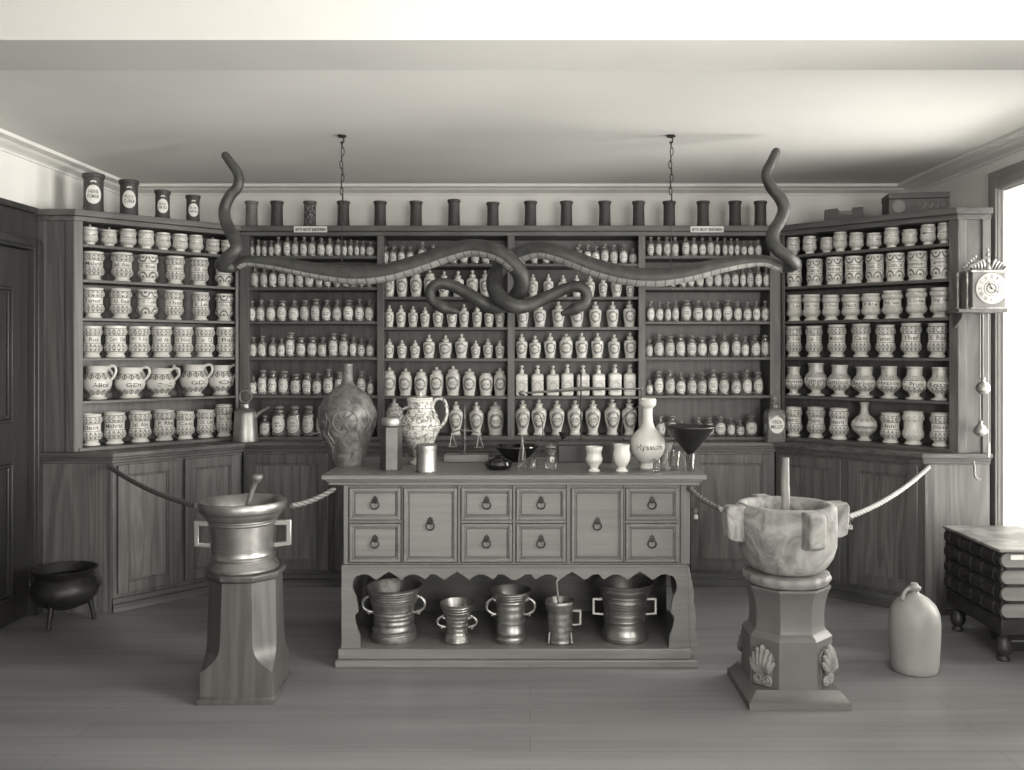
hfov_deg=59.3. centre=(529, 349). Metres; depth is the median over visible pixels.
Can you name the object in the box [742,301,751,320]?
glass bottle
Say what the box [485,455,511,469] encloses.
flask
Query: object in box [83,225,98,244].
jar
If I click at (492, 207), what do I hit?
jar
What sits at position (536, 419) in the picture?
lidded jar
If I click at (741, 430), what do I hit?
glass bottle
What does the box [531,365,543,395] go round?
flask
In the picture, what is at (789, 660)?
pedestal
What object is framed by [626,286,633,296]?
lidded jar
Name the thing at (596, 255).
glass bottle
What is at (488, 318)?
lidded jar
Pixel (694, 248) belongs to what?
glass bottle
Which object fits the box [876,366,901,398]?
jar
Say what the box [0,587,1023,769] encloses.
floor
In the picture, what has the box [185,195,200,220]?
jar
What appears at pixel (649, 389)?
glass bottle
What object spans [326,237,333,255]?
glass bottle
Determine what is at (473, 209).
wall
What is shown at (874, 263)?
jar
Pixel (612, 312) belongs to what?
lidded jar
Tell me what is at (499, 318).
lidded jar
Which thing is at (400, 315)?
lidded jar
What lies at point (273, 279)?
glass bottle
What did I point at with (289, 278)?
glass bottle
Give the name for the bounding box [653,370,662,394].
glass bottle
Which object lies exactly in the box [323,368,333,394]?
glass bottle
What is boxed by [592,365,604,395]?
flask
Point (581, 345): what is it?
lidded jar
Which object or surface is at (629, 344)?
lidded jar
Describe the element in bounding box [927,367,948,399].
jar
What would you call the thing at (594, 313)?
lidded jar
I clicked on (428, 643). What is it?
shelf
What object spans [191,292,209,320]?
jar
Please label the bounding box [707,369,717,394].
glass bottle
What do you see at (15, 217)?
trim
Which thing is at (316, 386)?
glass bottle
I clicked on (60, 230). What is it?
corner shelves
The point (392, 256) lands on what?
glass bottle
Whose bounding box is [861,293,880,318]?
jar
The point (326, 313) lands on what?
glass bottle
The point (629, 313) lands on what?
lidded jar
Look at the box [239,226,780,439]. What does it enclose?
wall shelves
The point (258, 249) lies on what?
glass bottle
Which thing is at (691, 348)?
glass bottle
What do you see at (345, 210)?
jar
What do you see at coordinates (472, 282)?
lidded jar
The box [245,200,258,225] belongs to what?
jar
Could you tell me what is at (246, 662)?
pedestal
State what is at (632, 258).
glass bottle
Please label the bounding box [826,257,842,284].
jar
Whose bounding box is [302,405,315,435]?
glass bottle
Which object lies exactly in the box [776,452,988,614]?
base cabinet
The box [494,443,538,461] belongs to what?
bowl
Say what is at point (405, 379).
lidded jar
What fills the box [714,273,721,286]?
glass bottle
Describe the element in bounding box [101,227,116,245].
jar
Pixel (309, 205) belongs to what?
jar
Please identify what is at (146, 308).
jar
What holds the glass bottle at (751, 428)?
on the wall shelves at (686, 408)
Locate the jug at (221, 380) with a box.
[204,364,234,394]
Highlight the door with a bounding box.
[0,231,43,627]
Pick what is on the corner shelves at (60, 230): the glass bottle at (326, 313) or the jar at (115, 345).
the jar at (115, 345)
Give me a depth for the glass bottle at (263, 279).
5.70 m
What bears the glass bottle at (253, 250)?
on the wall shelves at (686, 408)
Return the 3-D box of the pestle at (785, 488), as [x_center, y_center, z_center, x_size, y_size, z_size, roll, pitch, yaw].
[1.080,0.649,3.820,0.046,0.386,0.040,0,0,0]
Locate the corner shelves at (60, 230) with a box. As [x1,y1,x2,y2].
[34,209,240,451]
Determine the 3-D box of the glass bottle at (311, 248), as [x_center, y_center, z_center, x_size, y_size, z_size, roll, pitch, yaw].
[-1.382,-0.658,5.714,0.052,0.131,0.054,0,0,3]
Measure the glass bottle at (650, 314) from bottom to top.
0.134 m
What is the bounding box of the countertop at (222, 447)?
[40,440,992,463]
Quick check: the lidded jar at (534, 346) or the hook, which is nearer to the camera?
the hook
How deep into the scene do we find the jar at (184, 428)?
5.46 m
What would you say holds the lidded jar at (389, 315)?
on the wall shelves at (686, 408)
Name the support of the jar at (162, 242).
on the corner shelves at (60, 230)
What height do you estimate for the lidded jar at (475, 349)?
0.111 m
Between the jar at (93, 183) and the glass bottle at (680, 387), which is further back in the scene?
the glass bottle at (680, 387)
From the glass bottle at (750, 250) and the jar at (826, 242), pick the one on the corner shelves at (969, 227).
the jar at (826, 242)
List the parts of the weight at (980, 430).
weight cord, weight bulb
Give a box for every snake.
[215,151,529,313]
[486,148,800,315]
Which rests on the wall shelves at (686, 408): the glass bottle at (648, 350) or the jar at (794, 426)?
the glass bottle at (648, 350)
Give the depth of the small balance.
4.59 m
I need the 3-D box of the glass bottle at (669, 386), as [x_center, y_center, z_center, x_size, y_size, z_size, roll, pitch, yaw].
[0.889,0.203,5.724,0.069,0.162,0.070,0,0,-5]
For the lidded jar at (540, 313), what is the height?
0.159 m
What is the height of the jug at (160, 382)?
0.182 m
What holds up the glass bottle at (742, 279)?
on the wall shelves at (686, 408)
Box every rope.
[108,465,197,507]
[289,487,335,508]
[687,485,723,511]
[849,465,930,518]
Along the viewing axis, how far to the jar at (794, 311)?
5.64 m
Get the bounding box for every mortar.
[194,493,291,575]
[361,578,425,644]
[436,597,477,644]
[485,584,535,644]
[545,596,580,645]
[592,574,656,644]
[722,494,849,576]
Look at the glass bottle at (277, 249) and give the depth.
5.70 m
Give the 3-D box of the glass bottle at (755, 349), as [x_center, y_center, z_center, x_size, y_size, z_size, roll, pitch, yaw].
[1.431,-0.027,5.723,0.064,0.143,0.066,0,0,-6]
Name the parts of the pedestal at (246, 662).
cap moulding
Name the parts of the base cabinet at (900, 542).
door panel, panel moulding, door frame, panel moulding, door panel, door frame, skirting, panel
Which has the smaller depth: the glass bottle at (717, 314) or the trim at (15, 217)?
the trim at (15, 217)
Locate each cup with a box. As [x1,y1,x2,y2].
[559,432,567,439]
[585,446,602,471]
[613,444,629,471]
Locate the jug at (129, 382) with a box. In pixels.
[108,366,150,397]
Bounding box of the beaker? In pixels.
[653,459,660,471]
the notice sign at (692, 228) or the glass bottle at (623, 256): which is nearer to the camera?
the notice sign at (692, 228)
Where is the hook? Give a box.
[972,461,981,480]
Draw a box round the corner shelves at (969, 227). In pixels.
[780,207,1007,452]
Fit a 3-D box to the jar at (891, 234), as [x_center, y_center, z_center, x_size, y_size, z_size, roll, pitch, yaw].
[2.112,-0.653,5.257,0.088,0.118,0.088,0,0,25]
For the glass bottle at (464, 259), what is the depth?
5.69 m
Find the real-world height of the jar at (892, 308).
0.164 m
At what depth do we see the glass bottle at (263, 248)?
5.70 m
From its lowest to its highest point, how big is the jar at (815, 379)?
0.201 m
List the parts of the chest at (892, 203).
chest lid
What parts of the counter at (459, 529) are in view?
ring pull, ring pull, rail, drawer moulding, drawer moulding, drawer, drawer, ring pull, drawer moulding, drawer, ring pull, ring pull, rail, drawer moulding, drawer moulding, drawer, drawer, frame, ring pull, ring pull, rail, drawer moulding, drawer moulding, drawer, drawer, drawer moulding, ring pull, pull plate, drawer, rail, drawer moulding, drawer moulding, drawer, drawer, ring pull, ring pull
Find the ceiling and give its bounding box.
[0,70,1023,182]
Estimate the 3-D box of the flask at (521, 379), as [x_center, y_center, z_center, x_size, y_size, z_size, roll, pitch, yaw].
[-0.053,0.192,5.725,0.078,0.194,0.078,0,0,0]
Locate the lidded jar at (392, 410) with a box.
[385,399,406,417]
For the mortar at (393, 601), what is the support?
on the counter at (459, 529)
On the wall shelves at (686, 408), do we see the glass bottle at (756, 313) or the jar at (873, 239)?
the glass bottle at (756, 313)
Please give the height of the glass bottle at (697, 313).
0.141 m
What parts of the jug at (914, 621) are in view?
jug handle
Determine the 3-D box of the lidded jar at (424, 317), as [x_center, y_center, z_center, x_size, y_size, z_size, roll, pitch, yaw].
[-0.667,-0.208,5.715,0.060,0.127,0.060,0,0,5]
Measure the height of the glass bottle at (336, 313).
0.141 m
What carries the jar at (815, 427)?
on the corner shelves at (969, 227)
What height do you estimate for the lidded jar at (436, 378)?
0.181 m
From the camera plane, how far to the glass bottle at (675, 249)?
5.70 m
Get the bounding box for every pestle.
[245,474,262,505]
[555,578,559,603]
[781,457,789,509]
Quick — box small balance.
[444,403,488,461]
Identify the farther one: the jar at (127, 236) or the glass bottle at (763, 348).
the glass bottle at (763, 348)
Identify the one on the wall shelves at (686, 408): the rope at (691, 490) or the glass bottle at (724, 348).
the glass bottle at (724, 348)
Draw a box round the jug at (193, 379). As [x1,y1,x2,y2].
[173,363,213,395]
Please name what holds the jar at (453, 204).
on the wall shelves at (686, 408)
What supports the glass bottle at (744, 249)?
on the wall shelves at (686, 408)
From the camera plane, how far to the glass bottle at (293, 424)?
5.70 m
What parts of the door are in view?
panel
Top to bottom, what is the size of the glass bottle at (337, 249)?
0.116 m
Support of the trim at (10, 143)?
attached to the wall at (22, 181)
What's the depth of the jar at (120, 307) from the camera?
5.20 m
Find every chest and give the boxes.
[881,192,949,214]
[943,526,1023,661]
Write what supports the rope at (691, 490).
attached to the mortar at (801, 540)
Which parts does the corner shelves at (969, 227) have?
shelf, shelf, shelf, shelf, panel, shelf, shelf, panel, clock bracket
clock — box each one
[956,249,1008,308]
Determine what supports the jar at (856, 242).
on the corner shelves at (969, 227)
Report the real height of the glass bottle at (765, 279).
0.134 m
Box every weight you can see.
[973,313,987,436]
[975,377,990,393]
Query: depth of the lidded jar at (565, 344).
5.70 m
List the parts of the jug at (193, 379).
handle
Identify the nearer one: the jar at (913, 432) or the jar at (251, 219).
the jar at (913, 432)
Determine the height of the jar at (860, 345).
0.200 m
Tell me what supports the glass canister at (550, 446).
on the counter at (459, 529)
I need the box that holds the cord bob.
[987,313,989,456]
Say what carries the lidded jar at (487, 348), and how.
on the wall shelves at (686, 408)
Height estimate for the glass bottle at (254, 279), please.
0.148 m
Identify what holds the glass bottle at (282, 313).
on the wall shelves at (686, 408)
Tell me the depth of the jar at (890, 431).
5.23 m
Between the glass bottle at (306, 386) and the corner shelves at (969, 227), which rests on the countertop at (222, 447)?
the corner shelves at (969, 227)
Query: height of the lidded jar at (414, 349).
0.114 m
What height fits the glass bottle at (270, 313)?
0.141 m
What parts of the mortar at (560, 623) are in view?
handle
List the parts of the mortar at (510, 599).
handle, handle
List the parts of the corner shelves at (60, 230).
panel, shelf, shelf, shelf, shelf, shelf, shelf, panel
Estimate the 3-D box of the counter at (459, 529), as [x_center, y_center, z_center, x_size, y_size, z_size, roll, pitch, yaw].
[-0.074,1.010,4.447,1.754,0.880,0.705,0,0,0]
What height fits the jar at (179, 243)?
0.108 m
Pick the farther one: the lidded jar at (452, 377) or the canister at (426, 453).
the lidded jar at (452, 377)
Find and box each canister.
[380,416,401,470]
[545,444,556,469]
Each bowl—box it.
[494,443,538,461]
[656,441,672,462]
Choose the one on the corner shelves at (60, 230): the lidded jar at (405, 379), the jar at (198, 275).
the jar at (198, 275)
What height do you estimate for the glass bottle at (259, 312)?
0.141 m
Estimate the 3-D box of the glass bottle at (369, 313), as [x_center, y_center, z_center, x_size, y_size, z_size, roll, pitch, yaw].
[-1.018,-0.251,5.714,0.059,0.141,0.061,0,0,2]
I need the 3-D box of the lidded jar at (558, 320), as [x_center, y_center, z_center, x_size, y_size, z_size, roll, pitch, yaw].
[0.180,-0.228,5.725,0.079,0.165,0.079,0,0,4]
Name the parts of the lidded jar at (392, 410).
lid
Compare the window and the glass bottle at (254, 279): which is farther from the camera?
the glass bottle at (254, 279)
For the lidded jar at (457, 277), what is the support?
on the wall shelves at (686, 408)
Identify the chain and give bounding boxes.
[338,134,345,221]
[667,134,674,221]
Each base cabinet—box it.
[43,452,241,612]
[244,452,774,586]
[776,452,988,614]
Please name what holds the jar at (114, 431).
on the corner shelves at (60, 230)
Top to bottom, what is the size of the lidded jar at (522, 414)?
0.220 m
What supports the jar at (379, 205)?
on the wall shelves at (686, 408)
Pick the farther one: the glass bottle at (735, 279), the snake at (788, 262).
the glass bottle at (735, 279)
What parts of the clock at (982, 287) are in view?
case moulding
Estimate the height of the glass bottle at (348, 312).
0.141 m
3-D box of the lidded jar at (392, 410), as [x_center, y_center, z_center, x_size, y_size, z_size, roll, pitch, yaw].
[-0.856,0.419,5.732,0.149,0.240,0.122,0,0,33]
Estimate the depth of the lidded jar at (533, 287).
5.69 m
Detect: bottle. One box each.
[250,300,255,320]
[250,375,257,394]
[251,241,255,254]
[251,267,259,286]
[251,337,257,356]
[256,239,260,255]
[256,299,265,320]
[258,335,266,356]
[258,369,267,394]
[259,415,270,435]
[260,268,268,286]
[262,240,267,255]
[266,299,276,320]
[268,240,273,255]
[268,338,276,356]
[268,370,277,394]
[269,270,277,286]
[272,405,286,435]
[274,237,281,255]
[277,300,287,320]
[277,337,285,356]
[278,272,285,286]
[278,370,289,394]
[283,237,291,255]
[286,273,294,286]
[286,332,295,356]
[287,405,301,435]
[288,299,298,320]
[290,373,301,394]
[292,237,298,255]
[295,275,304,286]
[296,337,305,356]
[300,237,307,255]
[300,299,310,320]
[302,372,311,394]
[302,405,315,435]
[305,277,314,286]
[307,336,317,356]
[308,237,316,255]
[311,298,320,320]
[312,372,322,394]
[315,280,323,286]
[316,406,321,435]
[317,237,324,255]
[318,337,327,356]
[322,299,331,320]
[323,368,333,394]
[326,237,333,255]
[328,332,338,356]
[332,299,341,320]
[334,240,341,255]
[334,371,341,387]
[339,334,348,356]
[342,240,347,255]
[343,299,353,320]
[348,239,353,255]
[349,335,356,356]
[354,240,359,255]
[355,298,364,320]
[357,337,364,356]
[357,370,366,392]
[360,241,365,255]
[365,299,373,320]
[366,241,374,255]
[366,338,374,356]
[367,376,373,394]
[385,245,388,261]
[389,245,397,261]
[398,245,405,259]
[406,247,413,257]
[417,241,426,253]
[460,257,467,263]
[471,257,478,263]
[482,258,489,263]
[518,437,526,468]
[576,243,582,252]
[583,244,591,256]
[591,245,599,258]
[600,242,608,261]
[609,244,617,263]
[619,243,627,263]
[629,248,636,263]
[645,340,652,356]
[646,300,654,320]
[646,379,652,394]
[647,237,653,255]
[653,334,663,356]
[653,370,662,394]
[655,237,661,255]
[655,301,662,320]
[655,415,665,435]
[663,237,670,255]
[664,301,670,320]
[664,335,674,356]
[664,369,674,394]
[666,415,676,435]
[671,237,678,255]
[671,300,678,320]
[675,334,685,356]
[675,372,685,394]
[681,299,690,320]
[682,237,689,255]
[687,335,696,356]
[687,373,696,394]
[690,238,697,255]
[692,299,702,320]
[695,278,703,286]
[697,337,706,356]
[697,373,706,394]
[698,237,705,255]
[704,300,711,320]
[704,417,713,435]
[705,276,712,286]
[706,237,713,255]
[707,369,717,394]
[708,336,717,356]
[713,303,720,320]
[714,237,719,255]
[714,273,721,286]
[715,416,725,435]
[718,332,728,356]
[718,372,728,394]
[722,237,727,255]
[722,272,729,286]
[722,299,732,320]
[726,417,734,435]
[728,238,733,255]
[730,372,740,394]
[731,270,738,286]
[731,333,740,356]
[733,300,741,320]
[734,239,739,255]
[735,420,744,435]
[739,268,745,286]
[740,240,746,254]
[741,337,748,356]
[741,369,751,394]
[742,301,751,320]
[745,415,756,435]
[746,267,753,286]
[747,240,753,254]
[750,335,759,356]
[752,300,759,320]
[752,371,762,394]
[754,241,761,254]
[755,267,761,286]
[760,300,767,320]
[760,335,767,356]
[762,268,768,286]
[764,395,785,441]
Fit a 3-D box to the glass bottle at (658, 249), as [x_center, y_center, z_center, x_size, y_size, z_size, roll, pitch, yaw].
[0.816,-0.657,5.721,0.047,0.128,0.048,0,0,-7]
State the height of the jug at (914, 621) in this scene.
0.395 m
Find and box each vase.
[317,364,376,467]
[630,398,664,468]
[851,402,877,440]
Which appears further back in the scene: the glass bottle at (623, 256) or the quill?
the glass bottle at (623, 256)
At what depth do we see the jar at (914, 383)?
5.15 m
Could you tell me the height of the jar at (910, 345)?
0.198 m
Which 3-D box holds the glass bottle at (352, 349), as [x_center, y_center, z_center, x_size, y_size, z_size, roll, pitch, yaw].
[-1.121,-0.024,5.709,0.047,0.136,0.048,0,0,3]
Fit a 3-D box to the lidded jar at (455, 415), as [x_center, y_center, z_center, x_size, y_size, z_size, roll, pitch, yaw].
[-0.472,0.432,5.731,0.092,0.213,0.092,0,0,-4]
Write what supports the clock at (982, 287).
on the corner shelves at (969, 227)
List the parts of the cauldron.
handle, leg, leg, handle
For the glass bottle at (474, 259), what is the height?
0.127 m
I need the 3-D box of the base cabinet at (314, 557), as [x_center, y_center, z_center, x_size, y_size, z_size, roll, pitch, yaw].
[-0.129,1.038,5.674,3.264,0.824,0.392,0,0,0]
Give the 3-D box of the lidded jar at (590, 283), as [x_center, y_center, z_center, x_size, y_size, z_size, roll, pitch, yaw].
[0.381,-0.406,5.715,0.060,0.140,0.060,0,0,1]
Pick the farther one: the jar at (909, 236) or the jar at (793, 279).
the jar at (793, 279)
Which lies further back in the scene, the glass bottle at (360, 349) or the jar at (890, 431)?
the glass bottle at (360, 349)
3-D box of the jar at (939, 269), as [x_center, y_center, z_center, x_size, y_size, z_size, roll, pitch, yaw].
[2.319,-0.480,5.083,0.113,0.166,0.113,0,0,22]
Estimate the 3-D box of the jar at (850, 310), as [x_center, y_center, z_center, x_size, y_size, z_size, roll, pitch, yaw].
[1.938,-0.258,5.434,0.112,0.152,0.112,0,0,30]
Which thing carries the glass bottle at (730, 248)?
on the wall shelves at (686, 408)
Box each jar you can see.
[82,172,104,211]
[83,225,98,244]
[83,251,104,279]
[83,288,104,317]
[83,326,102,357]
[83,413,102,445]
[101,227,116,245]
[102,411,126,443]
[103,326,127,356]
[109,288,131,318]
[110,252,133,281]
[118,179,139,214]
[119,229,136,247]
[128,326,150,356]
[128,410,151,442]
[136,289,157,318]
[137,254,158,282]
[138,230,153,248]
[151,327,172,356]
[152,409,175,440]
[154,189,170,217]
[155,232,170,250]
[163,290,183,319]
[165,256,184,283]
[172,234,187,251]
[172,327,193,356]
[175,411,194,438]
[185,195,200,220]
[189,235,202,252]
[189,257,208,285]
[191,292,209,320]
[194,327,214,356]
[195,409,215,437]
[205,237,219,253]
[214,259,233,286]
[214,404,232,436]
[215,294,233,320]
[215,327,234,356]
[220,239,229,252]
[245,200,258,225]
[270,200,283,225]
[303,200,316,225]
[337,200,349,225]
[373,200,386,225]
[385,281,394,296]
[385,305,393,326]
[385,339,393,357]
[385,367,395,395]
[396,278,407,296]
[396,305,405,326]
[397,340,406,357]
[399,368,411,395]
[408,306,417,326]
[409,200,422,225]
[410,274,421,296]
[410,340,419,357]
[414,369,427,395]
[420,307,429,326]
[423,335,434,357]
[424,270,434,290]
[430,367,442,395]
[433,310,442,326]
[439,271,448,296]
[439,335,451,357]
[446,366,459,395]
[447,199,460,225]
[447,314,456,326]
[449,401,462,434]
[453,271,463,296]
[455,334,467,357]
[459,304,468,326]
[463,368,475,395]
[466,270,477,290]
[469,402,483,434]
[471,341,479,357]
[472,307,481,326]
[479,373,492,395]
[480,270,488,296]
[483,339,492,357]
[484,313,493,326]
[486,201,499,225]
[487,402,502,434]
[494,368,505,395]
[495,313,504,326]
[495,341,503,357]
[515,400,529,434]
[516,334,527,357]
[517,312,528,326]
[524,200,536,225]
[529,274,537,296]
[529,336,540,357]
[529,456,536,469]
[531,399,546,434]
[534,306,545,326]
[543,274,552,290]
[544,333,555,357]
[549,400,564,434]
[552,301,563,326]
[558,275,566,296]
[559,334,572,357]
[560,200,572,225]
[567,400,582,434]
[571,312,582,326]
[573,275,579,296]
[575,333,587,357]
[585,276,594,296]
[585,400,600,434]
[589,301,600,326]
[591,333,603,357]
[598,200,610,225]
[599,280,606,296]
[604,399,619,434]
[607,301,617,326]
[608,334,619,357]
[611,283,621,296]
[622,399,636,434]
[623,300,635,326]
[624,332,635,357]
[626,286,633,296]
[632,200,644,225]
[662,200,675,225]
[696,200,709,225]
[728,200,741,225]
[754,200,766,225]
[785,326,801,356]
[785,367,802,394]
[785,407,802,436]
[786,237,799,254]
[786,260,801,286]
[786,295,801,320]
[802,236,816,253]
[802,294,820,320]
[804,363,827,395]
[805,326,822,356]
[806,259,822,285]
[806,407,825,437]
[820,237,832,252]
[822,295,839,319]
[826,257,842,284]
[827,324,846,356]
[827,365,851,396]
[829,408,848,439]
[833,232,847,251]
[841,294,860,319]
[844,256,862,283]
[849,232,863,249]
[851,324,870,356]
[852,367,876,397]
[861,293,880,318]
[865,254,884,282]
[866,233,881,248]
[875,325,895,356]
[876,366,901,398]
[880,412,900,442]
[882,290,902,318]
[884,227,899,247]
[885,253,904,281]
[900,323,921,357]
[902,229,917,245]
[902,367,926,399]
[902,411,924,444]
[906,288,926,317]
[907,251,927,280]
[920,224,935,244]
[927,323,948,357]
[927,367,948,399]
[930,249,948,278]
[930,287,948,317]
[930,412,948,446]
[937,222,948,243]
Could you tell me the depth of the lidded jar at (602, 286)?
5.69 m
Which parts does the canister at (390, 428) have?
canister lid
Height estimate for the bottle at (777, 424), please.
0.285 m
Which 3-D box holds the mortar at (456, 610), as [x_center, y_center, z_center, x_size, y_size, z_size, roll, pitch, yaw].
[-0.343,1.275,4.225,0.164,0.183,0.164,0,0,41]
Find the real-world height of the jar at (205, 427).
0.171 m
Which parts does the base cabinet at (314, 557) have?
panel moulding, door panel, door frame, door frame, door frame, door frame, door frame, door frame, panel moulding, door panel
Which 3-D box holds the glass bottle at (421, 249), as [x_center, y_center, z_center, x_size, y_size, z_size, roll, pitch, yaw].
[-0.686,-0.617,5.713,0.056,0.146,0.058,0,0,4]
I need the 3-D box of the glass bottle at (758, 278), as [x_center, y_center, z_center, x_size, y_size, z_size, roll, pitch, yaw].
[1.451,-0.466,5.716,0.046,0.141,0.048,0,0,8]
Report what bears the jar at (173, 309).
on the corner shelves at (60, 230)
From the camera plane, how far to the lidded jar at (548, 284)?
5.69 m
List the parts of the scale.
post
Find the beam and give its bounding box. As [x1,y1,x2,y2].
[0,0,1023,69]
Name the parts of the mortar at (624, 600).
handle, handle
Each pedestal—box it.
[196,562,292,705]
[727,565,851,710]
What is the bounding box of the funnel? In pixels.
[665,424,715,467]
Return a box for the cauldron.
[28,561,101,630]
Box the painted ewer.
[397,392,448,464]
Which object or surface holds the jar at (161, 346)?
on the corner shelves at (60, 230)
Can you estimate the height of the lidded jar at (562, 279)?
0.140 m
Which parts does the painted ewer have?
lid, handle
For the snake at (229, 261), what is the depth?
4.61 m
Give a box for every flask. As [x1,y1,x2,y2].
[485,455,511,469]
[515,365,527,395]
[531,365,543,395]
[546,366,558,395]
[561,364,572,395]
[577,365,589,395]
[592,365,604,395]
[608,364,621,395]
[623,364,635,395]
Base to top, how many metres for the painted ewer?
0.360 m
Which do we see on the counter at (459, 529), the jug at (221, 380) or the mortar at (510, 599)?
the mortar at (510, 599)
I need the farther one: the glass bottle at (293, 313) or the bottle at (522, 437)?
the glass bottle at (293, 313)
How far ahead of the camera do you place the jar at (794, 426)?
5.65 m
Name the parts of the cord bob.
bob cord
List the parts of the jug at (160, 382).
handle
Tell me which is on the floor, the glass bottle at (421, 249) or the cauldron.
the cauldron
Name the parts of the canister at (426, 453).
box lid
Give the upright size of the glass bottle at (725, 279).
0.134 m
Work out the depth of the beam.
2.79 m
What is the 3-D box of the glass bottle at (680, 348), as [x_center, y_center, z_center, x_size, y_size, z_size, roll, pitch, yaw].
[0.955,-0.027,5.719,0.064,0.143,0.066,0,0,0]
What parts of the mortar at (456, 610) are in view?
handle, handle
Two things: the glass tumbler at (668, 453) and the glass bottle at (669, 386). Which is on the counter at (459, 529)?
the glass tumbler at (668, 453)
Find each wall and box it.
[0,150,119,212]
[138,196,883,495]
[921,150,1023,207]
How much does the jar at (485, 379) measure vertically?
0.143 m
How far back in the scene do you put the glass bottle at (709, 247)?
5.69 m
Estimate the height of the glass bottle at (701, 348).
0.130 m
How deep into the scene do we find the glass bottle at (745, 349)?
5.70 m
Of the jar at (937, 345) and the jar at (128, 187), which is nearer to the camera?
the jar at (937, 345)
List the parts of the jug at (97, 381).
handle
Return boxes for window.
[988,160,1023,527]
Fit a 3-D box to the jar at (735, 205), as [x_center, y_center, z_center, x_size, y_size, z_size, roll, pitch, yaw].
[1.312,-0.865,5.760,0.086,0.172,0.086,0,0,32]
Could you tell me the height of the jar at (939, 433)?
0.188 m
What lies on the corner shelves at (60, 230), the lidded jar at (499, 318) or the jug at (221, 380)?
the jug at (221, 380)
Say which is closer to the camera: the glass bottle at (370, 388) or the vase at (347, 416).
the vase at (347, 416)
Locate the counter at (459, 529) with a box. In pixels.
[321,457,705,667]
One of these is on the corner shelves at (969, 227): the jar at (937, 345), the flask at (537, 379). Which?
the jar at (937, 345)
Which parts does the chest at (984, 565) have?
chest lid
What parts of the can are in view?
ring handle, spout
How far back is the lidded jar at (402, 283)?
5.69 m
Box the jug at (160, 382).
[141,367,180,396]
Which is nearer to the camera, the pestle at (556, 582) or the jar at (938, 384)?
the pestle at (556, 582)
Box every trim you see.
[0,128,120,194]
[0,197,38,239]
[138,183,907,195]
[895,126,1023,192]
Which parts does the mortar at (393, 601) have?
handle, handle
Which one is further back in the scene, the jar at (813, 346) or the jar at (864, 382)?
the jar at (813, 346)
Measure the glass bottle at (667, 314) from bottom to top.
0.128 m
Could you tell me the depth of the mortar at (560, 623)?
4.17 m
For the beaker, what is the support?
on the counter at (459, 529)
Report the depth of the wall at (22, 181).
5.15 m
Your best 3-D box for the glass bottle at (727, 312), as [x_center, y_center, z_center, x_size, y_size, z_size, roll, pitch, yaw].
[1.254,-0.251,5.716,0.063,0.141,0.064,0,0,7]
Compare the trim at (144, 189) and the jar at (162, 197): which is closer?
the jar at (162, 197)
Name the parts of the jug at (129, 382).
spout, handle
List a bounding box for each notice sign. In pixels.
[294,226,326,231]
[690,226,723,231]
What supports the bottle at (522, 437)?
on the counter at (459, 529)
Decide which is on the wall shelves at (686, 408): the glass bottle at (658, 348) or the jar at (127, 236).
the glass bottle at (658, 348)
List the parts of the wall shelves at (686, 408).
shelf, shelf, shelf, shelf, shelf, shelf, shelf, shelf, shelf, shelf, shelf, shelf, shelf, shelf, shelf, shelf, shelf, shelf, shelf, shelf, shelf, shelf, shelf, shelf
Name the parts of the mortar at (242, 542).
handle, handle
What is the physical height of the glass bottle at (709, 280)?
0.135 m
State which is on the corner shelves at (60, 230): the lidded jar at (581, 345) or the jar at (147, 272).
the jar at (147, 272)
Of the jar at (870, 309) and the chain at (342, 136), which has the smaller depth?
the chain at (342, 136)
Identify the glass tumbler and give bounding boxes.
[667,451,680,469]
[685,453,694,470]
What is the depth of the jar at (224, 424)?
5.63 m
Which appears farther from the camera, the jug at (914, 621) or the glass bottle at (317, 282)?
the glass bottle at (317, 282)
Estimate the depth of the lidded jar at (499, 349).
5.69 m
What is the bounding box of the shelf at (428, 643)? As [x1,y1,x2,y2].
[338,607,690,658]
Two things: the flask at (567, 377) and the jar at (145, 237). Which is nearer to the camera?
the jar at (145, 237)
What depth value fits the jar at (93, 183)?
5.10 m
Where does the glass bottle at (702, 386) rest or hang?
on the wall shelves at (686, 408)
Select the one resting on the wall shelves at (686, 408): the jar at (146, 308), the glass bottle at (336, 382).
the glass bottle at (336, 382)
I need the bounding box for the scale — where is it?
[518,372,642,461]
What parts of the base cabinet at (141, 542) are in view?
panel, door frame, door panel, panel moulding, door frame, door panel, panel moulding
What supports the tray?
on the corner shelves at (969, 227)
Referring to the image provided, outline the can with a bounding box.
[232,389,269,441]
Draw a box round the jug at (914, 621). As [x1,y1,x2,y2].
[888,582,940,676]
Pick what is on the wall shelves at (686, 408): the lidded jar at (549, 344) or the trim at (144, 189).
the lidded jar at (549, 344)
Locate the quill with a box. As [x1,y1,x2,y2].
[533,413,542,467]
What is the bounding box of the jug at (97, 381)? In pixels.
[83,364,116,399]
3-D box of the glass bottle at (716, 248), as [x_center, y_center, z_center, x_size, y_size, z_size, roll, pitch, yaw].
[1.188,-0.654,5.707,0.038,0.122,0.039,0,0,7]
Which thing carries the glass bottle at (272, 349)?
on the wall shelves at (686, 408)
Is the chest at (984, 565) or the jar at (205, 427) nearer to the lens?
the chest at (984, 565)
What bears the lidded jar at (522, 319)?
on the wall shelves at (686, 408)
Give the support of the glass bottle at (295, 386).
on the wall shelves at (686, 408)
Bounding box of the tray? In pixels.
[824,207,862,220]
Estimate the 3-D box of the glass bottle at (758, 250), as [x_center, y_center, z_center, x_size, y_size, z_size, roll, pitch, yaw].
[1.446,-0.647,5.710,0.045,0.109,0.046,0,0,-1]

